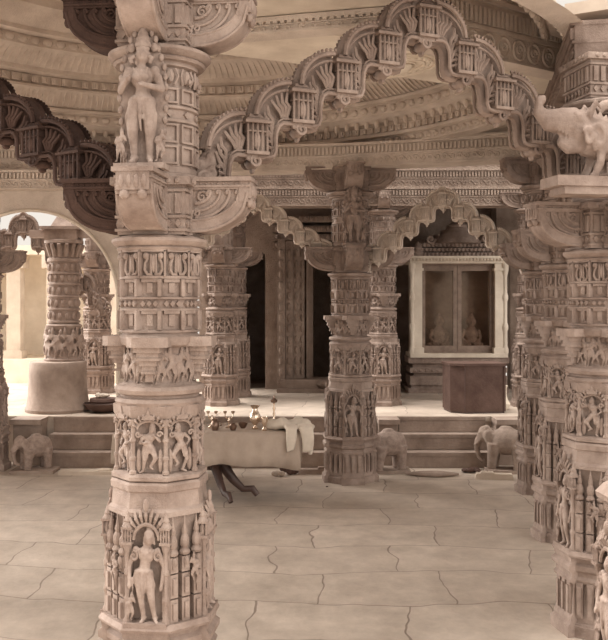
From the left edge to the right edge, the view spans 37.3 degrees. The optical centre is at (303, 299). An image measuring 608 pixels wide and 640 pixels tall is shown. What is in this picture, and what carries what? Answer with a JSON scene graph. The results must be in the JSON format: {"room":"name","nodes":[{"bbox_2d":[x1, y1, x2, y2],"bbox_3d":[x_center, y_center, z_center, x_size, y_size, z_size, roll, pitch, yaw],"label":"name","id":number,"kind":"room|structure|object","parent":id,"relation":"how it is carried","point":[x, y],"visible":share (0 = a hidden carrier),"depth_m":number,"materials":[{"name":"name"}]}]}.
{"room":"house of worship","nodes":[
{"label":"house of worship","id":0,"kind":"room"},
{"bbox_2d":[0,191,123,469],"bbox_3d":[-3.050,0.217,8.150,3.100,2.765,0.180,0,0,0],"label":"wall","id":1,"kind":"structure","parent":0,"point":[11,202],"depth_m":8.12,"materials":[{"name":"stone"}]},
{"bbox_2d":[0,149,57,169],"bbox_3d":[-2.900,-1.268,8.270,3.406,0.205,0.344,0,0,2],"label":"stone lintel","id":2,"kind":"object","parent":1,"relation":"on","point":[8,161],"visible":0.14,"depth_m":8.11,"materials":[{"name":"stone"}]},
{"bbox_2d":[0,170,62,190],"bbox_3d":[-3.100,-1.070,8.050,3.005,0.170,0.144,0,0,0],"label":"stone lintel","id":3,"kind":"object","parent":1,"relation":"attached to","point":[10,180],"visible":0.45,"depth_m":8.00,"materials":[{"name":"stone"}]},
{"bbox_2d":[7,378,517,461],"bbox_3d":[-2.125,1.423,11.043,11.750,0.552,4.315,0,0,0],"label":"raised platform","id":4,"kind":"structure","parent":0,"point":[288,404],"depth_m":9.62,"materials":[{"name":"stone"}]},
{"bbox_2d":[24,360,89,414],"bbox_3d":[-2.556,0.890,9.350,0.670,0.516,0.670,0,0,0],"label":"plinth","id":5,"kind":"object","parent":4,"relation":"on","point":[53,387],"visible":0.86,"depth_m":9.09,"materials":[{"name":"stone"}]},
{"bbox_2d":[29,217,90,361],"bbox_3d":[-2.507,-0.163,9.400,0.680,1.590,0.434,0,0,0],"label":"carved pillar","id":6,"kind":"structure","parent":5,"relation":"on","point":[63,246],"depth_m":9.26,"materials":[{"name":"stone"}]},
{"bbox_2d":[79,238,114,393],"bbox_3d":[-2.576,-0.007,11.200,0.617,2.315,0.617,0,0,45],"label":"carved pillar","id":7,"kind":"structure","parent":4,"relation":"on","point":[100,368],"depth_m":11.06,"materials":[{"name":"stone"}]},
{"bbox_2d":[105,294,114,304],"bbox_3d":[-2.418,-0.002,11.200,0.101,0.140,0.153,0,0,0],"label":"shelf","id":8,"kind":"object","parent":7,"relation":"attached to","point":[108,297],"depth_m":11.15,"materials":[{"name":"stone"}]},
{"bbox_2d":[83,397,115,412],"bbox_3d":[-2.056,1.075,9.250,0.420,0.145,0.420,0,0,0],"label":"metal basin","id":9,"kind":"object","parent":4,"relation":"on","point":[97,405],"visible":0.75,"depth_m":9.12,"materials":[{"name":"brown metal"}]},
{"bbox_2d":[95,393,109,397],"bbox_3d":[-2.068,0.977,9.228,0.158,0.058,0.074,0,0,4],"label":"bundle","id":10,"kind":"object","parent":9,"relation":"on","point":[98,395],"visible":1,"depth_m":9.20,"materials":[{"name":"fabric"}]},
{"bbox_2d":[201,228,251,406],"bbox_3d":[-0.920,-0.007,9.900,0.590,2.315,0.590,0,0,45],"label":"carved pillar","id":11,"kind":"structure","parent":4,"relation":"on","point":[220,378],"depth_m":9.77,"materials":[{"name":"stone"}]},
{"bbox_2d":[202,293,208,305],"bbox_3d":[-1.071,-0.002,9.900,0.096,0.140,0.146,0,0,0],"label":"shelf","id":12,"kind":"object","parent":11,"relation":"attached to","point":[205,295],"depth_m":9.85,"materials":[{"name":"stone"}]},
{"bbox_2d":[212,293,225,305],"bbox_3d":[-0.920,-0.002,9.749,0.146,0.140,0.096,0,0,0],"label":"shelf","id":13,"kind":"object","parent":11,"relation":"attached to","point":[218,299],"depth_m":9.74,"materials":[{"name":"stone"}]},
{"bbox_2d":[231,293,238,305],"bbox_3d":[-0.769,-0.002,9.900,0.096,0.140,0.146,0,0,0],"label":"shelf","id":14,"kind":"object","parent":11,"relation":"attached to","point":[233,295],"depth_m":9.85,"materials":[{"name":"stone"}]},
{"bbox_2d":[244,165,521,207],"bbox_3d":[0.800,-1.320,9.875,4.205,0.600,0.336,0,0,1],"label":"stone lintel","id":15,"kind":"object","parent":11,"relation":"on","point":[480,186],"visible":0.3,"depth_m":9.73,"materials":[{"name":"beige stone"}]},
{"bbox_2d":[232,211,262,397],"bbox_3d":[-0.840,-0.007,10.750,0.590,2.315,0.590,0,0,45],"label":"carved pillar","id":16,"kind":"structure","parent":4,"relation":"on","point":[244,368],"depth_m":10.65,"materials":[{"name":"stone"}]},
{"bbox_2d":[243,294,250,305],"bbox_3d":[-0.689,-0.002,10.750,0.096,0.140,0.146,0,0,0],"label":"shelf","id":17,"kind":"object","parent":16,"relation":"attached to","point":[245,296],"depth_m":10.70,"materials":[{"name":"stone"}]},
{"bbox_2d":[367,208,410,341],"bbox_3d":[0.930,-0.007,10.750,0.590,2.315,0.590,0,0,45],"label":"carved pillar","id":18,"kind":"structure","parent":4,"relation":"on","point":[404,211],"depth_m":10.69,"materials":[{"name":"stone"}]},
{"bbox_2d":[367,190,413,406],"bbox_3d":[0.860,-0.007,9.900,0.590,2.315,0.590,0,0,45],"label":"carved pillar","id":19,"kind":"structure","parent":4,"relation":"on","point":[385,362],"depth_m":9.77,"materials":[{"name":"stone"}]},
{"bbox_2d":[376,293,389,305],"bbox_3d":[0.860,-0.002,9.749,0.146,0.140,0.096,0,0,0],"label":"shelf","id":20,"kind":"object","parent":19,"relation":"attached to","point":[382,299],"depth_m":9.75,"materials":[{"name":"stone"}]},
{"bbox_2d":[393,293,400,305],"bbox_3d":[1.011,-0.002,9.900,0.096,0.140,0.146,0,0,0],"label":"shelf","id":21,"kind":"object","parent":19,"relation":"attached to","point":[395,295],"depth_m":9.85,"materials":[{"name":"stone"}]},
{"bbox_2d":[404,221,508,392],"bbox_3d":[1.908,0.038,11.260,1.280,2.220,0.680,0,0,0],"label":"shrine","id":22,"kind":"object","parent":4,"relation":"on","point":[453,274],"visible":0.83,"depth_m":11.14,"materials":[{"name":"stone"}]},
{"bbox_2d":[425,313,452,344],"bbox_3d":[1.708,0.416,11.338,0.374,0.495,0.179,0,0,0],"label":"idol","id":23,"kind":"object","parent":22,"relation":"on","point":[439,333],"visible":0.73,"depth_m":11.33,"materials":[{"name":"stone"}]},
{"bbox_2d":[462,313,485,344],"bbox_3d":[2.108,0.416,11.338,0.374,0.495,0.179,0,0,0],"label":"idol","id":24,"kind":"object","parent":22,"relation":"on","point":[470,333],"visible":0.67,"depth_m":11.33,"materials":[{"name":"stone"}]},
{"bbox_2d":[441,361,506,413],"bbox_3d":[1.753,0.895,9.297,0.572,0.505,0.423,0,0,-6],"label":"wooden chest","id":25,"kind":"object","parent":4,"relation":"on","point":[469,387],"visible":1,"depth_m":9.11,"materials":[{"name":"brown wood"}]},
{"bbox_2d":[506,385,509,409],"bbox_3d":[2.111,1.023,9.450,0.110,0.250,0.108,0,0,0],"label":"pot","id":26,"kind":"object","parent":4,"relation":"on","point":[507,401],"visible":0.43,"depth_m":9.42,"materials":[{"name":"white ceramic"}]},
{"bbox_2d":[498,191,527,406],"bbox_3d":[2.460,-0.007,9.750,0.590,2.315,0.590,0,0,45],"label":"carved pillar","id":27,"kind":"structure","parent":4,"relation":"on","point":[513,200],"depth_m":9.69,"materials":[{"name":"stone"}]},
{"bbox_2d":[512,293,520,305],"bbox_3d":[2.309,-0.002,9.750,0.096,0.140,0.146,0,0,0],"label":"shelf","id":28,"kind":"object","parent":27,"relation":"attached to","point":[517,296],"depth_m":9.71,"materials":[{"name":"stone"}]},
{"bbox_2d":[0,0,581,148],"bbox_3d":[-1.000,-2.020,5.900,5.600,1.320,5.600,0,0,0],"label":"ceiling","id":29,"kind":"structure","parent":0,"point":[41,58],"depth_m":7.64,"materials":[{"name":"stone"}]},
{"bbox_2d":[241,7,383,42],"bbox_3d":[0.030,-1.323,4.340,0.767,0.075,0.144,0,0,15],"label":"stone lintel","id":30,"kind":"object","parent":29,"relation":"attached to","point":[330,23],"visible":0.7,"depth_m":4.29,"materials":[{"name":"stone"}]},
{"bbox_2d":[0,462,583,639],"bbox_3d":[-1.000,1.650,2.950,12.000,0.100,11.900,0,0,0],"label":"floor","id":31,"kind":"structure","parent":0,"point":[397,556],"depth_m":5.59,"materials":[{"name":"stone"}]},
{"bbox_2d":[0,218,26,470],"bbox_3d":[-3.040,0.214,8.500,0.686,2.771,0.686,0,0,45],"label":"carved pillar","id":32,"kind":"structure","parent":31,"relation":"on","point":[10,260],"depth_m":8.45,"materials":[{"name":"stone"}]},
{"bbox_2d":[0,314,8,328],"bbox_3d":[-2.864,0.222,8.500,0.112,0.167,0.170,0,0,0],"label":"shelf","id":33,"kind":"object","parent":32,"relation":"attached to","point":[3,317],"depth_m":8.48,"materials":[{"name":"stone"}]},
{"bbox_2d":[0,212,111,317],"bbox_3d":[-3.111,-0.389,10.000,1.921,1.188,0.162,0,0,-6],"label":"arch","id":34,"kind":"object","parent":32,"relation":"attached to","point":[20,225],"visible":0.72,"depth_m":9.98,"materials":[{"name":"stone"}]},
{"bbox_2d":[20,233,25,239],"bbox_3d":[-3.115,-0.707,10.000,0.064,0.099,0.117,0,0,-6],"label":"pendant","id":35,"kind":"object","parent":34,"relation":"attached to","point":[23,235],"depth_m":9.95,"materials":[{"name":"stone"}]},
{"bbox_2d":[9,416,47,465],"bbox_3d":[-2.673,1.374,8.752,0.299,0.452,0.265,0,0,0],"label":"block","id":36,"kind":"object","parent":31,"relation":"on","point":[25,426],"visible":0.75,"depth_m":8.70,"materials":[{"name":"stone"}]},
{"bbox_2d":[9,466,59,473],"bbox_3d":[-2.505,1.585,8.380,0.400,0.030,0.240,0,0,0],"label":"slab","id":37,"kind":"object","parent":31,"relation":"on","point":[35,469],"visible":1,"depth_m":8.29,"materials":[{"name":"stone"}]},
{"bbox_2d":[10,433,52,469],"bbox_3d":[-2.537,1.409,8.395,0.410,0.322,0.184,0,0,-40],"label":"elephant statue","id":38,"kind":"object","parent":37,"relation":"on","point":[36,445],"visible":1,"depth_m":8.34,"materials":[{"name":"stone"}]},
{"bbox_2d":[49,417,114,467],"bbox_3d":[-2.088,1.375,8.864,0.755,0.449,0.612,0,0,0],"label":"stair","id":39,"kind":"structure","parent":31,"relation":"on","point":[77,442],"depth_m":8.72,"materials":[{"name":"stone"}]},
{"bbox_2d":[58,468,113,474],"bbox_3d":[-1.992,1.575,8.300,0.520,0.050,0.160,0,0,-3],"label":"stone slab","id":40,"kind":"object","parent":31,"relation":"on","point":[101,471],"visible":0.94,"depth_m":8.24,"materials":[{"name":"stone"}]},
{"bbox_2d":[61,0,256,639],"bbox_3d":[-0.560,0.214,3.500,0.631,2.771,0.631,0,0,-39],"label":"carved pillar","id":41,"kind":"structure","parent":31,"relation":"on","point":[159,525],"depth_m":3.37,"materials":[{"name":"stone"}]},
{"bbox_2d":[0,77,119,187],"bbox_3d":[-1.755,-0.719,4.350,3.152,0.950,0.162,0,0,35],"label":"arch","id":42,"kind":"object","parent":41,"relation":"attached to","point":[45,141],"visible":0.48,"depth_m":3.83,"materials":[{"name":"stone"}]},
{"bbox_2d":[0,132,19,149],"bbox_3d":[-1.339,-0.718,4.053,0.105,0.079,0.117,0,0,35],"label":"pendant","id":43,"kind":"object","parent":42,"relation":"attached to","point":[6,140],"depth_m":4.03,"materials":[{"name":"stone"}]},
{"bbox_2d":[25,156,57,172],"bbox_3d":[-1.132,-0.590,3.907,0.105,0.079,0.117,0,0,35],"label":"pendant","id":44,"kind":"object","parent":42,"relation":"attached to","point":[41,163],"depth_m":3.88,"materials":[{"name":"stone"}]},
{"bbox_2d":[102,335,126,377],"bbox_3d":[-0.721,0.222,3.517,0.103,0.167,0.156,0,0,6],"label":"shelf","id":45,"kind":"object","parent":41,"relation":"attached to","point":[114,344],"depth_m":3.46,"materials":[{"name":"stone"}]},
{"bbox_2d":[126,337,171,381],"bbox_3d":[-0.577,0.222,3.339,0.156,0.167,0.103,0,0,6],"label":"shelf","id":46,"kind":"object","parent":41,"relation":"attached to","point":[150,358],"depth_m":3.34,"materials":[{"name":"stone"}]},
{"bbox_2d":[186,335,216,378],"bbox_3d":[-0.399,0.222,3.483,0.103,0.167,0.156,0,0,6],"label":"shelf","id":47,"kind":"object","parent":41,"relation":"attached to","point":[198,347],"depth_m":3.44,"materials":[{"name":"stone"}]},
{"bbox_2d":[201,249,204,262],"bbox_3d":[-1.320,0.214,8.250,0.686,2.771,0.686,0,0,45],"label":"carved pillar","id":48,"kind":"structure","parent":31,"relation":"on","point":[203,250],"depth_m":8.20,"materials":[{"name":"stone"}]},
{"bbox_2d":[200,194,332,248],"bbox_3d":[-0.455,-0.595,8.120,1.828,0.760,0.162,0,0,8],"label":"arch","id":49,"kind":"object","parent":48,"relation":"attached to","point":[269,215],"visible":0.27,"depth_m":8.04,"materials":[{"name":"stone"}]},
{"bbox_2d":[198,143,357,175],"bbox_3d":[-0.490,-1.258,8.125,2.023,0.225,0.304,0,0,8],"label":"stone lintel","id":50,"kind":"object","parent":48,"relation":"on","point":[291,159],"visible":0.31,"depth_m":7.92,"materials":[{"name":"stone"}]},
{"bbox_2d":[207,464,258,503],"bbox_3d":[-0.768,1.320,7.330,1.400,0.537,0.687,0,0,0],"label":"pedestal table","id":51,"kind":"object","parent":31,"relation":"on","point":[217,470],"visible":0.31,"depth_m":7.26,"materials":[{"name":"brown wood"}]},
{"bbox_2d":[111,423,301,470],"bbox_3d":[-0.768,1.185,7.349,1.504,0.292,0.680,0,0,0],"label":"tablecloth","id":52,"kind":"object","parent":51,"relation":"on","point":[242,447],"visible":0.4,"depth_m":7.03,"materials":[{"name":"fabric"}]},
{"bbox_2d":[206,411,217,427],"bbox_3d":[-0.748,0.972,7.320,0.084,0.135,0.068,0,0,36],"label":"lamp stand","id":53,"kind":"object","parent":52,"relation":"on","point":[207,412],"visible":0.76,"depth_m":7.31,"materials":[{"name":"gold metal"}]},
{"bbox_2d":[211,419,221,430],"bbox_3d":[-0.706,0.994,7.183,0.078,0.090,0.068,0,0,-37],"label":"jug","id":54,"kind":"object","parent":52,"relation":"on","point":[215,425],"visible":1,"depth_m":7.16,"materials":[{"name":"brown metal"}]},
{"bbox_2d":[223,411,234,427],"bbox_3d":[-0.610,0.972,7.320,0.089,0.135,0.060,0,0,26],"label":"lamp stand","id":55,"kind":"object","parent":52,"relation":"on","point":[224,412],"visible":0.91,"depth_m":7.31,"materials":[{"name":"gold metal"}]},
{"bbox_2d":[229,422,236,430],"bbox_3d":[-0.566,1.009,7.180,0.060,0.060,0.060,0,0,0],"label":"round pot","id":56,"kind":"object","parent":52,"relation":"on","point":[232,426],"visible":1,"depth_m":7.16,"materials":[{"name":"gold metal"}]},
{"bbox_2d":[238,422,247,427],"bbox_3d":[-0.495,1.016,7.300,0.080,0.046,0.080,0,0,0],"label":"brass bowl","id":57,"kind":"object","parent":52,"relation":"on","point":[241,424],"visible":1,"depth_m":7.28,"materials":[{"name":"brown metal"}]},
{"bbox_2d":[249,405,260,428],"bbox_3d":[-0.395,0.944,7.250,0.096,0.190,0.096,0,0,0],"label":"brass vase","id":58,"kind":"object","parent":52,"relation":"on","point":[254,417],"visible":1,"depth_m":7.22,"materials":[{"name":"gold metal"}]},
{"bbox_2d":[261,416,267,430],"bbox_3d":[-0.314,0.984,7.160,0.056,0.110,0.056,0,0,0],"label":"brass cup","id":59,"kind":"object","parent":52,"relation":"on","point":[264,419],"visible":1,"depth_m":7.14,"materials":[{"name":"gold metal"}]},
{"bbox_2d":[270,396,277,418],"bbox_3d":[-0.247,0.908,7.420,0.072,0.262,0.072,0,0,0],"label":"oil lamp","id":60,"kind":"object","parent":52,"relation":"on","point":[273,400],"visible":0.7,"depth_m":7.41,"materials":[{"name":"gold metal"}]},
{"bbox_2d":[266,416,314,454],"bbox_3d":[-0.110,1.087,7.170,0.392,0.301,0.355,0,0,0],"label":"crumpled cloth","id":61,"kind":"object","parent":52,"relation":"on","point":[304,425],"visible":1,"depth_m":7.02,"materials":[{"name":"white fabric"}]},
{"bbox_2d":[213,417,324,467],"bbox_3d":[-0.330,1.375,8.864,1.175,0.449,0.612,0,0,0],"label":"stair","id":62,"kind":"structure","parent":31,"relation":"on","point":[316,459],"depth_m":8.72,"materials":[{"name":"stone"}]},
{"bbox_2d":[271,470,284,476],"bbox_3d":[-0.233,1.573,8.154,0.123,0.054,0.064,0,0,11],"label":"rag","id":63,"kind":"object","parent":31,"relation":"on","point":[274,473],"visible":1,"depth_m":8.13,"materials":[{"name":"fabric"}]},
{"bbox_2d":[279,468,297,474],"bbox_3d":[-0.134,1.552,8.256,0.183,0.096,0.088,0,0,-1],"label":"stone","id":64,"kind":"object","parent":31,"relation":"on","point":[288,471],"visible":0.48,"depth_m":8.22,"materials":[{"name":"brown stone"}]},
{"bbox_2d":[298,466,323,474],"bbox_3d":[0.221,1.567,8.300,0.560,0.065,0.100,0,0,-2],"label":"block","id":65,"kind":"object","parent":31,"relation":"on","point":[304,471],"visible":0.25,"depth_m":8.25,"materials":[{"name":"stone"}]},
{"bbox_2d":[304,161,396,485],"bbox_3d":[0.410,0.214,8.000,0.686,2.771,0.686,0,0,41],"label":"carved pillar","id":66,"kind":"structure","parent":31,"relation":"on","point":[350,442],"depth_m":7.85,"materials":[{"name":"stone"}]},
{"bbox_2d":[324,315,335,333],"bbox_3d":[0.234,0.222,7.988,0.112,0.167,0.170,0,0,-4],"label":"shelf","id":67,"kind":"object","parent":66,"relation":"attached to","point":[330,319],"depth_m":7.94,"materials":[{"name":"stone"}]},
{"bbox_2d":[342,316,362,334],"bbox_3d":[0.422,0.222,7.824,0.170,0.167,0.112,0,0,-4],"label":"carved relief","id":68,"kind":"object","parent":66,"relation":"attached to","point":[351,325],"depth_m":7.83,"materials":[{"name":"stone"}]},
{"bbox_2d":[366,315,376,333],"bbox_3d":[0.586,0.222,8.012,0.112,0.167,0.170,0,0,-4],"label":"shelf","id":69,"kind":"object","parent":66,"relation":"attached to","point":[370,319],"depth_m":7.96,"materials":[{"name":"stone"}]},
{"bbox_2d":[336,134,523,168],"bbox_3d":[1.200,-1.268,7.750,1.871,0.205,0.304,0,0,17],"label":"stone lintel","id":70,"kind":"object","parent":66,"relation":"on","point":[486,149],"visible":0.72,"depth_m":7.66,"materials":[{"name":"stone"}]},
{"bbox_2d":[367,186,524,277],"bbox_3d":[1.200,-0.552,7.750,1.781,0.855,0.162,0,0,18],"label":"arch","id":71,"kind":"object","parent":66,"relation":"attached to","point":[442,198],"visible":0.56,"depth_m":7.72,"materials":[{"name":"stone"}]},
{"bbox_2d":[422,220,429,226],"bbox_3d":[1.061,-0.666,7.794,0.059,0.071,0.117,0,0,18],"label":"pendant","id":72,"kind":"object","parent":71,"relation":"attached to","point":[426,222],"depth_m":7.75,"materials":[{"name":"stone"}]},
{"bbox_2d":[439,206,445,212],"bbox_3d":[1.197,-0.781,7.751,0.059,0.071,0.117,0,0,18],"label":"pendant","id":73,"kind":"object","parent":71,"relation":"attached to","point":[443,208],"depth_m":7.70,"materials":[{"name":"stone"}]},
{"bbox_2d":[473,232,479,238],"bbox_3d":[1.475,-0.551,7.663,0.059,0.071,0.117,0,0,18],"label":"pendant","id":74,"kind":"object","parent":71,"relation":"attached to","point":[477,234],"depth_m":7.61,"materials":[{"name":"stone"}]},
{"bbox_2d":[491,245,496,252],"bbox_3d":[1.611,-0.436,7.620,0.059,0.071,0.117,0,0,18],"label":"pendant","id":75,"kind":"object","parent":71,"relation":"attached to","point":[494,247],"depth_m":7.57,"materials":[{"name":"stone"}]},
{"bbox_2d":[376,416,399,465],"bbox_3d":[0.816,1.374,8.752,0.202,0.452,0.265,0,0,0],"label":"block","id":76,"kind":"object","parent":31,"relation":"on","point":[383,422],"visible":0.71,"depth_m":8.70,"materials":[{"name":"stone"}]},
{"bbox_2d":[377,466,410,473],"bbox_3d":[0.801,1.585,8.380,0.360,0.030,0.240,0,0,0],"label":"slab","id":77,"kind":"object","parent":31,"relation":"on","point":[387,469],"visible":0.57,"depth_m":8.26,"materials":[{"name":"stone"}]},
{"bbox_2d":[376,428,407,471],"bbox_3d":[0.737,1.381,8.344,0.482,0.379,0.216,0,0,-20],"label":"elephant statue","id":78,"kind":"object","parent":77,"relation":"on","point":[391,442],"visible":0.66,"depth_m":8.29,"materials":[{"name":"stone"}]},
{"bbox_2d":[405,470,458,476],"bbox_3d":[1.164,1.575,8.155,0.488,0.062,0.113,0,0,3],"label":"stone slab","id":79,"kind":"object","parent":31,"relation":"on","point":[432,473],"visible":1,"depth_m":8.12,"materials":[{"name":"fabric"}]},
{"bbox_2d":[399,417,486,467],"bbox_3d":[1.362,1.375,8.864,0.850,0.449,0.612,0,0,0],"label":"stair","id":80,"kind":"structure","parent":31,"relation":"on","point":[432,442],"depth_m":8.72,"materials":[{"name":"stone"}]},
{"bbox_2d":[461,467,480,471],"bbox_3d":[1.552,1.575,8.347,0.178,0.050,0.107,0,0,-10],"label":"cloth bundle","id":81,"kind":"object","parent":31,"relation":"on","point":[471,469],"visible":0.94,"depth_m":8.32,"materials":[{"name":"brown fabric"}]},
{"bbox_2d":[474,471,513,480],"bbox_3d":[1.699,1.569,8.050,0.340,0.062,0.100,0,0,8],"label":"stone slab","id":82,"kind":"object","parent":31,"relation":"on","point":[482,475],"visible":1,"depth_m":8.01,"materials":[{"name":"stone"}]},
{"bbox_2d":[484,466,516,473],"bbox_3d":[1.899,1.585,8.380,0.400,0.030,0.240,0,0,0],"label":"slab","id":83,"kind":"object","parent":31,"relation":"on","point":[500,469],"visible":0.5,"depth_m":8.34,"materials":[{"name":"stone"}]},
{"bbox_2d":[474,425,517,470],"bbox_3d":[1.840,1.371,8.418,0.506,0.398,0.227,0,0,22],"label":"elephant statue","id":84,"kind":"object","parent":83,"relation":"on","point":[502,440],"visible":0.73,"depth_m":8.35,"materials":[{"name":"stone"}]},
{"bbox_2d":[491,416,517,465],"bbox_3d":[2.146,1.374,8.752,0.597,0.452,0.265,0,0,0],"label":"block","id":85,"kind":"object","parent":31,"relation":"on","point":[497,421],"visible":0.25,"depth_m":8.70,"materials":[{"name":"stone"}]},
{"bbox_2d":[499,157,545,495],"bbox_3d":[1.990,0.214,7.500,0.604,2.771,0.604,0,0,37],"label":"carved pillar","id":86,"kind":"structure","parent":31,"relation":"on","point":[524,172],"depth_m":7.41,"materials":[{"name":"stone"}]},
{"bbox_2d":[517,316,531,336],"bbox_3d":[1.837,0.222,7.478,0.099,0.167,0.150,0,0,-8],"label":"shelf","id":87,"kind":"object","parent":86,"relation":"attached to","point":[526,321],"depth_m":7.44,"materials":[{"name":"stone"}]},
{"bbox_2d":[511,126,571,543],"bbox_3d":[1.760,0.214,6.050,0.604,2.771,0.604,0,0,37],"label":"carved pillar","id":88,"kind":"structure","parent":31,"relation":"on","point":[549,424],"depth_m":5.95,"materials":[{"name":"stone"}]},
{"bbox_2d":[538,190,544,200],"bbox_3d":[1.875,-0.661,6.775,0.162,0.808,1.546,0,0,9],"label":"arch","id":89,"kind":"object","parent":88,"relation":"attached to","point":[542,193],"visible":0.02,"depth_m":6.90,"materials":[{"name":"stone"}]},
{"bbox_2d":[534,320,552,345],"bbox_3d":[1.607,0.222,6.028,0.099,0.167,0.150,0,0,-8],"label":"shelf","id":90,"kind":"object","parent":88,"relation":"attached to","point":[545,327],"depth_m":5.99,"materials":[{"name":"stone"}]},
{"bbox_2d":[562,321,570,327],"bbox_3d":[1.782,0.222,5.897,0.150,0.167,0.099,0,0,-8],"label":"shelf","id":91,"kind":"object","parent":88,"relation":"attached to","point":[564,323],"depth_m":5.90,"materials":[{"name":"stone"}]},
{"bbox_2d":[523,51,607,639],"bbox_3d":[1.455,0.217,4.390,0.638,2.765,0.638,0,0,35],"label":"carved pillar","id":92,"kind":"structure","parent":31,"relation":"on","point":[579,226],"depth_m":4.27,"materials":[{"name":"stone"}]},
{"bbox_2d":[196,0,585,178],"bbox_3d":[0.518,-0.836,3.976,2.484,1.045,0.162,0,0,-24],"label":"arch","id":93,"kind":"object","parent":92,"relation":"attached to","point":[378,49],"visible":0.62,"depth_m":3.85,"materials":[{"name":"stone"}]},
{"bbox_2d":[238,154,264,173],"bbox_3d":[-0.215,-0.553,3.653,0.083,0.087,0.117,0,0,-24],"label":"pendant","id":94,"kind":"object","parent":93,"relation":"attached to","point":[252,161],"depth_m":3.61,"materials":[{"name":"stone"}]},
{"bbox_2d":[283,123,310,142],"bbox_3d":[-0.033,-0.694,3.733,0.083,0.087,0.117,0,0,-24],"label":"pendant","id":95,"kind":"object","parent":93,"relation":"attached to","point":[296,131],"depth_m":3.70,"materials":[{"name":"stone"}]},
{"bbox_2d":[326,93,352,112],"bbox_3d":[0.149,-0.834,3.814,0.083,0.087,0.117,0,0,-24],"label":"pendant","id":96,"kind":"object","parent":93,"relation":"attached to","point":[339,101],"depth_m":3.78,"materials":[{"name":"stone"}]},
{"bbox_2d":[367,64,394,84],"bbox_3d":[0.332,-0.975,3.894,0.083,0.087,0.117,0,0,-24],"label":"pendant","id":97,"kind":"object","parent":93,"relation":"attached to","point":[379,72],"depth_m":3.86,"materials":[{"name":"stone"}]},
{"bbox_2d":[407,37,434,56],"bbox_3d":[0.514,-1.116,3.975,0.083,0.087,0.117,0,0,-24],"label":"pendant","id":98,"kind":"object","parent":93,"relation":"attached to","point":[419,45],"depth_m":3.95,"materials":[{"name":"stone"}]},
{"bbox_2d":[446,74,473,92],"bbox_3d":[0.704,-0.975,4.058,0.083,0.087,0.117,0,0,-24],"label":"pendant","id":99,"kind":"object","parent":93,"relation":"attached to","point":[458,82],"depth_m":4.02,"materials":[{"name":"stone"}]},
{"bbox_2d":[483,110,510,127],"bbox_3d":[0.887,-0.834,4.139,0.083,0.087,0.117,0,0,-24],"label":"pendant","id":100,"kind":"object","parent":93,"relation":"attached to","point":[495,117],"depth_m":4.10,"materials":[{"name":"stone"}]},
{"bbox_2d":[519,144,545,160],"bbox_3d":[1.069,-0.694,4.219,0.083,0.087,0.117,0,0,-24],"label":"pendant","id":101,"kind":"object","parent":93,"relation":"attached to","point":[530,151],"depth_m":4.18,"materials":[{"name":"stone"}]},
{"bbox_2d":[557,197,571,201],"bbox_3d":[1.607,-0.753,5.220,0.162,0.902,1.781,0,0,10],"label":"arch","id":102,"kind":"object","parent":92,"relation":"attached to","point":[560,199],"visible":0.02,"depth_m":5.64,"materials":[{"name":"stone"}]},
{"bbox_2d":[533,95,607,197],"bbox_3d":[1.298,-0.701,4.071,0.550,0.462,0.180,0,0,-10],"label":"elephant statue","id":103,"kind":"object","parent":92,"relation":"on","point":[583,131],"visible":1,"depth_m":4.01,"materials":[{"name":"stone"}]},
{"bbox_2d":[543,19,607,108],"bbox_3d":[1.607,-1.268,5.220,0.304,0.205,1.693,0,0,10],"label":"stone lintel","id":104,"kind":"object","parent":92,"relation":"on","point":[580,38],"visible":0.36,"depth_m":4.42,"materials":[{"name":"stone"}]},
{"bbox_2d":[407,0,562,79],"bbox_3d":[1.130,-1.490,5.110,1.725,0.320,0.164,0,0,-35],"label":"stone lintel","id":105,"kind":"object","parent":104,"relation":"on","point":[522,49],"visible":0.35,"depth_m":5.06,"materials":[{"name":"stone"}]},
{"bbox_2d":[600,329,607,342],"bbox_3d":[1.483,0.222,4.229,0.158,0.167,0.104,0,0,-10],"label":"shelf","id":106,"kind":"object","parent":92,"relation":"attached to","point":[603,332],"depth_m":4.24,"materials":[{"name":"stone"}]},
{"bbox_2d":[591,481,607,639],"bbox_3d":[1.215,1.105,3.000,0.484,0.990,0.484,0,0,-5],"label":"statue","id":107,"kind":"object","parent":31,"relation":"on","point":[600,547],"visible":1,"depth_m":3.02,"materials":[{"name":"stone"}]},
{"bbox_2d":[199,208,518,388],"bbox_3d":[1.125,-0.110,12.450,4.950,2.520,1.700,0,0,0],"label":"wall","id":108,"kind":"structure","parent":0,"point":[261,278],"depth_m":11.95,"materials":[{"name":"stone"}]},
{"bbox_2d":[273,216,369,392],"bbox_3d":[0.266,0.051,11.355,1.320,2.195,0.470,0,0,0],"label":"doorway","id":109,"kind":"structure","parent":108,"relation":"in","point":[290,256],"depth_m":11.28,"materials":[{"name":"brown stone"}]},
{"bbox_2d":[221,35,548,93],"bbox_3d":[0.649,-1.360,5.168,2.915,0.090,0.677,0,0,-27],"label":"ceiling","id":110,"kind":"structure","parent":0,"point":[296,50],"depth_m":4.97,"materials":[{"name":"white stone"}]},
{"bbox_2d":[461,0,607,136],"bbox_3d":[-0.850,-1.470,6.225,7.500,0.060,4.750,0,0,0],"label":"ceiling","id":111,"kind":"structure","parent":0,"point":[588,9],"depth_m":4.54,"materials":[{"name":"stone"}]},
{"bbox_3d":[-6.000,1.640,21.200,14.000,0.120,17.600,0,0,0],"label":"floor","id":112,"kind":"structure","parent":0,"visible":0},
{"bbox_2d":[0,245,115,382],"bbox_3d":[-6.900,0.290,17.550,8.600,2.620,1.700,0,0,0],"label":"wall","id":113,"kind":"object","parent":112,"relation":"on","point":[24,299],"visible":0.23,"depth_m":16.89,"materials":[{"name":"paint"}]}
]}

